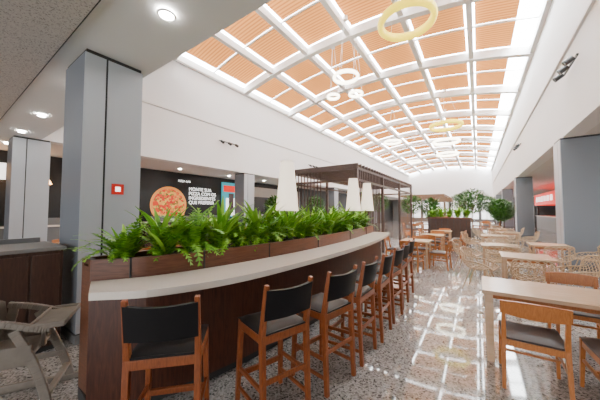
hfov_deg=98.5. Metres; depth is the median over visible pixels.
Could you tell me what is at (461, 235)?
dining chair
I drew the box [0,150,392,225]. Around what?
wall
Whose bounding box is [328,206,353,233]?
fern plant
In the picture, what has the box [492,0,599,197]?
wall
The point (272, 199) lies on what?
potted tree
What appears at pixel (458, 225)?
planter
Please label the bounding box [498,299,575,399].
dining chair
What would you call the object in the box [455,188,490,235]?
potted tree
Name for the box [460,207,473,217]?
plant
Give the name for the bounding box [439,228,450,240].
dining chair
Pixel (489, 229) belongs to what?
dining table
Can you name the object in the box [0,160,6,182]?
menu board
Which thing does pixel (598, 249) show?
wicker chair
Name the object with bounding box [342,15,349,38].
ring pendant light
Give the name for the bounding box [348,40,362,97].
ring pendant light
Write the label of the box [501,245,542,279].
wicker chair
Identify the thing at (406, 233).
dining chair
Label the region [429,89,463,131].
ring pendant light
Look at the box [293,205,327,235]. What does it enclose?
fern plant
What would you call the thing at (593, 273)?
wicker chair
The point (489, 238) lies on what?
wicker chair
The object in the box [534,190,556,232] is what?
kiosk
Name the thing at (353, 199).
lamp
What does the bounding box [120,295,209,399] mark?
bar stool
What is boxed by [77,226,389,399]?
countertop
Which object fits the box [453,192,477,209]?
potted tree
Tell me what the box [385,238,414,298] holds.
bar stool
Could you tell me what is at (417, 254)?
dining chair
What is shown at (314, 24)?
shades
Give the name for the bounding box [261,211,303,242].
fern plant
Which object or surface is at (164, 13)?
recessed light
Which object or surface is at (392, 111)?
ring pendant light
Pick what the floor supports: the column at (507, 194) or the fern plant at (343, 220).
the column at (507, 194)
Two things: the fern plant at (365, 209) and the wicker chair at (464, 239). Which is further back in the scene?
the wicker chair at (464, 239)
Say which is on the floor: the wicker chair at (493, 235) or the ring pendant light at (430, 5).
the wicker chair at (493, 235)
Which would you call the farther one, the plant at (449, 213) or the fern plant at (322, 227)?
the plant at (449, 213)
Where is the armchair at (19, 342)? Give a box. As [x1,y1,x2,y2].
[0,301,80,399]
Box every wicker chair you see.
[452,239,481,274]
[460,246,498,288]
[461,232,482,256]
[471,226,484,241]
[476,229,490,248]
[484,231,503,243]
[485,235,508,258]
[485,245,516,279]
[486,238,510,272]
[498,229,515,243]
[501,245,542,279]
[502,232,520,251]
[510,259,557,283]
[519,231,539,252]
[536,246,575,274]
[549,255,599,287]
[572,245,599,272]
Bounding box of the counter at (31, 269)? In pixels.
[0,237,65,353]
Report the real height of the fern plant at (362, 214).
0.613 m
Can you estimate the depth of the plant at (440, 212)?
13.66 m
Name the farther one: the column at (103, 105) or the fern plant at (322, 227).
the fern plant at (322, 227)
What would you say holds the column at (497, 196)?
on the floor
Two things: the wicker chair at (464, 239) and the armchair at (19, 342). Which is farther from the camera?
the wicker chair at (464, 239)
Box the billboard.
[139,172,217,217]
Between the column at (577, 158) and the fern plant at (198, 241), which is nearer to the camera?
the fern plant at (198, 241)
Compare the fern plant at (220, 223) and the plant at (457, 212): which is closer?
the fern plant at (220, 223)
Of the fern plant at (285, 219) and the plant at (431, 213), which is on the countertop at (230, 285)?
the fern plant at (285, 219)
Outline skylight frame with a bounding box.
[173,0,552,175]
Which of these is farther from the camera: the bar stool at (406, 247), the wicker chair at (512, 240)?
the wicker chair at (512, 240)
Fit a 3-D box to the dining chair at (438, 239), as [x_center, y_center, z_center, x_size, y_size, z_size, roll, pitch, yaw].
[5.699,1.641,10.536,0.470,0.806,0.547,-2,-3,41]
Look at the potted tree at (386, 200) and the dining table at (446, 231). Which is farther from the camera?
the potted tree at (386, 200)
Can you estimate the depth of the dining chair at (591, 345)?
2.27 m
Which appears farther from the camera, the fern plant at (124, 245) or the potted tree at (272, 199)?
the potted tree at (272, 199)
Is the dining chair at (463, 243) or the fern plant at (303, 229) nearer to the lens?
the fern plant at (303, 229)
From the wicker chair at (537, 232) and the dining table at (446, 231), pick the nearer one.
the wicker chair at (537, 232)
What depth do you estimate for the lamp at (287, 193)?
3.88 m
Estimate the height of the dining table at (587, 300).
0.750 m
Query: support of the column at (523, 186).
on the floor
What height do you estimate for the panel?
3.300 m
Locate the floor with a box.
[0,219,599,399]
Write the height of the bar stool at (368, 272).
1.073 m
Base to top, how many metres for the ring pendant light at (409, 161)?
2.466 m
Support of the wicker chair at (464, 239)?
on the floor
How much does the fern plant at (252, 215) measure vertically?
0.662 m
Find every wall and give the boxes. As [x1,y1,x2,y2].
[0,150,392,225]
[42,60,408,198]
[387,151,555,221]
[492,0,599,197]
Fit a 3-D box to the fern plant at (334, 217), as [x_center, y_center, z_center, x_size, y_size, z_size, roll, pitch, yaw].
[0.614,0.364,5.099,0.898,0.700,0.920,1,-3,-25]
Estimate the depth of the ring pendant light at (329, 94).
11.12 m
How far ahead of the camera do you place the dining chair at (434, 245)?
8.55 m
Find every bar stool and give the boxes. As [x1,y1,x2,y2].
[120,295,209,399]
[235,276,312,399]
[291,264,357,397]
[328,256,378,366]
[348,250,393,342]
[364,245,404,323]
[377,241,409,309]
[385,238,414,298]
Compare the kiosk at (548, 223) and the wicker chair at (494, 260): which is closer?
the wicker chair at (494, 260)
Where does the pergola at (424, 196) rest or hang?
on the floor
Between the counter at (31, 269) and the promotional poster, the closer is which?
the counter at (31, 269)
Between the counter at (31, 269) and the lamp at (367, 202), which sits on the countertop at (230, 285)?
the lamp at (367, 202)
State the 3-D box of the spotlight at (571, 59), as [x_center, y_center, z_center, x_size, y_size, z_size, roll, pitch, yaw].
[6.421,-3.168,6.282,0.255,0.201,1.100,-2,-3,34]
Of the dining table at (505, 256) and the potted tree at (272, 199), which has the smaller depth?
the dining table at (505, 256)
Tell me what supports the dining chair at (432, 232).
on the floor
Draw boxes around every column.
[3,135,50,240]
[59,48,142,344]
[234,173,253,225]
[328,187,337,211]
[496,194,502,223]
[501,189,513,227]
[514,177,534,237]
[553,134,599,271]
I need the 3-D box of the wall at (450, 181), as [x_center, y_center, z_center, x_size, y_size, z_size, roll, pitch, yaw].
[25.066,-2.074,43.659,32.000,11.000,0.250,-2,-3,34]
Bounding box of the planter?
[427,217,471,242]
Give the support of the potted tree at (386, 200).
on the floor
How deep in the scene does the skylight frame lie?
13.62 m
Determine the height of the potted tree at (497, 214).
2.300 m
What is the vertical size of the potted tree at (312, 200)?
2.717 m
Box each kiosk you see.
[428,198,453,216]
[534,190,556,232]
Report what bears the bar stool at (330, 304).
on the floor
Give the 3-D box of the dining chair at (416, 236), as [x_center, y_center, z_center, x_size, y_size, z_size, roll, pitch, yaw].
[3.765,1.538,8.081,0.470,0.806,0.547,-1,-3,25]
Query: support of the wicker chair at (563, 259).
on the floor
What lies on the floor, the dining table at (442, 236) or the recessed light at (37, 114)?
the dining table at (442, 236)
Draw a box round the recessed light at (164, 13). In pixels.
[156,7,175,21]
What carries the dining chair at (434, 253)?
on the floor
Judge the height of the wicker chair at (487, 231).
0.834 m
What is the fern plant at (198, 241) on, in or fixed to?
on the countertop at (230, 285)
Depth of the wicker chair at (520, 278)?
4.17 m
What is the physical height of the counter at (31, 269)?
1.240 m
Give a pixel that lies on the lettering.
(195, 202)
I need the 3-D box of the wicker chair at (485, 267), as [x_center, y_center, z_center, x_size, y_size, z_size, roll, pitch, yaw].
[3.675,1.411,5.320,0.602,0.834,0.614,2,-3,-42]
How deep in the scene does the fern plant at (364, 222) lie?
6.93 m
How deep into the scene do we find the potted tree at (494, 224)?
22.23 m
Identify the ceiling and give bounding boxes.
[0,0,599,199]
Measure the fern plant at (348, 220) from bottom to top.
0.618 m
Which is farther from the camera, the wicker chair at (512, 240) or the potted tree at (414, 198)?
the potted tree at (414, 198)
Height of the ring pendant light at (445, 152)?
2.397 m
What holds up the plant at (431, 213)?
in the planter
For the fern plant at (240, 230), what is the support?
on the countertop at (230, 285)
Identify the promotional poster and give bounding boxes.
[221,182,234,216]
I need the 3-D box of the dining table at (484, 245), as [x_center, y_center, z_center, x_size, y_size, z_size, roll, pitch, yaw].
[4.991,1.497,6.463,0.750,0.750,0.750,-2,-3,34]
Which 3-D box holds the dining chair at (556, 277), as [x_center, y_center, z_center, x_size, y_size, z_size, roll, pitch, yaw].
[3.309,1.329,3.085,0.470,0.806,0.547,-2,-3,34]
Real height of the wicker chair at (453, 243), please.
0.834 m
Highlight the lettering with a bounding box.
[189,187,215,204]
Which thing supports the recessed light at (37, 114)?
in the ceiling
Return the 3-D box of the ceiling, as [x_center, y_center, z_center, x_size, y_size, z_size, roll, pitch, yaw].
[8.598,-1.333,19.645,32.000,0.290,58.000,-2,-3,34]
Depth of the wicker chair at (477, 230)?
10.75 m
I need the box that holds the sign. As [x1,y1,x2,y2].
[111,184,123,194]
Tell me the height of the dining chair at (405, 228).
0.806 m
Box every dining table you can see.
[400,238,432,268]
[420,233,445,257]
[430,230,451,247]
[481,234,508,251]
[481,242,520,279]
[481,276,599,361]
[487,228,506,241]
[495,231,519,252]
[499,251,556,283]
[526,242,573,273]
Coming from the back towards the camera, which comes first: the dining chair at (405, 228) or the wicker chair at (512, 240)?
the dining chair at (405, 228)
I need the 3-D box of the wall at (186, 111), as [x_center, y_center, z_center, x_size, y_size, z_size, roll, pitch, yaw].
[6.072,-3.179,27.442,0.500,4.550,48.150,-2,-3,34]
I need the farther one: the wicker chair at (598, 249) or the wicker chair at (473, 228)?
the wicker chair at (473, 228)
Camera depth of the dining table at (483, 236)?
8.82 m
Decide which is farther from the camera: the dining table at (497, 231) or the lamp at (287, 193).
the dining table at (497, 231)
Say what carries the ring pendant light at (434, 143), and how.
hanging from the skylight frame
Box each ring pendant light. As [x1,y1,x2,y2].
[327,47,339,100]
[333,58,358,84]
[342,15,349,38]
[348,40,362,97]
[377,0,437,41]
[384,110,401,144]
[407,137,421,163]
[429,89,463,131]
[432,109,460,145]
[436,127,458,156]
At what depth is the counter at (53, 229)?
9.00 m
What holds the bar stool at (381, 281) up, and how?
on the floor
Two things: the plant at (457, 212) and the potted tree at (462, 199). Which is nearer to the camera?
the plant at (457, 212)
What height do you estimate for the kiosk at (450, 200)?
2.600 m
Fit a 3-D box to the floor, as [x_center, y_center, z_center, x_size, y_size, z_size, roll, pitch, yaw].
[8.598,2.468,19.486,32.000,0.100,58.000,-2,-3,34]
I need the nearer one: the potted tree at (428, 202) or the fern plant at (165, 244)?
the fern plant at (165, 244)
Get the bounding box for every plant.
[59,212,161,269]
[125,206,207,265]
[143,201,230,265]
[184,197,250,255]
[214,214,269,245]
[231,200,293,250]
[257,197,316,237]
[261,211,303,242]
[290,208,320,239]
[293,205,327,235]
[309,201,351,233]
[311,209,334,234]
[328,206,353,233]
[329,207,358,232]
[339,203,366,229]
[340,207,364,229]
[352,207,367,228]
[355,209,370,227]
[355,211,378,229]
[426,208,438,216]
[434,207,445,216]
[442,207,454,216]
[448,205,467,216]
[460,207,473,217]
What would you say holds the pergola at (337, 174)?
on the floor
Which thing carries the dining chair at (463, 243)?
on the floor
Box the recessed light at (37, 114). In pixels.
[36,113,46,117]
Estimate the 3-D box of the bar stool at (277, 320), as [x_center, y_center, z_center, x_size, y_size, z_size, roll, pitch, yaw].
[-0.205,1.154,2.109,0.464,1.073,0.516,2,-3,-38]
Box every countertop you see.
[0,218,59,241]
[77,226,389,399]
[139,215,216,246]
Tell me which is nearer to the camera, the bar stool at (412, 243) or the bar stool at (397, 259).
the bar stool at (397, 259)
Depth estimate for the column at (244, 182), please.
14.09 m
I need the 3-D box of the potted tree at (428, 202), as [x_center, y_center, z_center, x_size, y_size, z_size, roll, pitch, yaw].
[7.696,1.026,15.040,1.408,2.410,1.392,-2,-3,34]
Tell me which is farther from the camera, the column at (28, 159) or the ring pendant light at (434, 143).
the ring pendant light at (434, 143)
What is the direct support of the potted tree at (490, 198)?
on the floor
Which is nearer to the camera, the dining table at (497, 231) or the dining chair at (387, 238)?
the dining chair at (387, 238)
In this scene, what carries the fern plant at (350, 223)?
on the countertop at (230, 285)
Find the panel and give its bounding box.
[254,187,297,213]
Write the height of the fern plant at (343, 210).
0.741 m
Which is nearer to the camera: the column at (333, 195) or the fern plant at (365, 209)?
the fern plant at (365, 209)
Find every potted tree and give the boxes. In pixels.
[264,195,285,218]
[305,195,325,212]
[374,193,390,227]
[401,194,423,231]
[421,197,443,218]
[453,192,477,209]
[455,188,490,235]
[476,195,494,225]
[486,199,498,227]
[487,198,513,240]
[494,200,516,231]
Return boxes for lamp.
[276,160,298,240]
[346,178,360,229]
[361,183,373,226]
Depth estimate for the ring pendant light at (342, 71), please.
9.38 m
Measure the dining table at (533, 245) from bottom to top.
0.750 m
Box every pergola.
[290,163,412,251]
[401,194,449,226]
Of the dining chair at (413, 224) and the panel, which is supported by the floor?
the dining chair at (413, 224)
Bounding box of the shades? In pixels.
[186,0,519,173]
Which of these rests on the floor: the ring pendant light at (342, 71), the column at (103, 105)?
the column at (103, 105)
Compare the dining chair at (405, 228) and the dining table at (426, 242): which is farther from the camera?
the dining chair at (405, 228)
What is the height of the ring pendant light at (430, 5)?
2.248 m
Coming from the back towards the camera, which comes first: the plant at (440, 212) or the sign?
the plant at (440, 212)
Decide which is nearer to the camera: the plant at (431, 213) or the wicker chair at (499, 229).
the wicker chair at (499, 229)
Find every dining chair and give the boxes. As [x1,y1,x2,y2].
[384,236,400,256]
[400,241,423,271]
[402,223,410,234]
[405,232,423,252]
[412,235,428,263]
[413,224,420,233]
[421,235,439,259]
[429,240,451,270]
[431,231,443,250]
[432,231,447,249]
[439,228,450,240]
[445,234,462,258]
[451,230,466,249]
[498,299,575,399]
[545,272,599,338]
[579,336,599,386]
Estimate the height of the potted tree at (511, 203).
2.285 m
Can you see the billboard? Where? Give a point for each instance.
(160, 192)

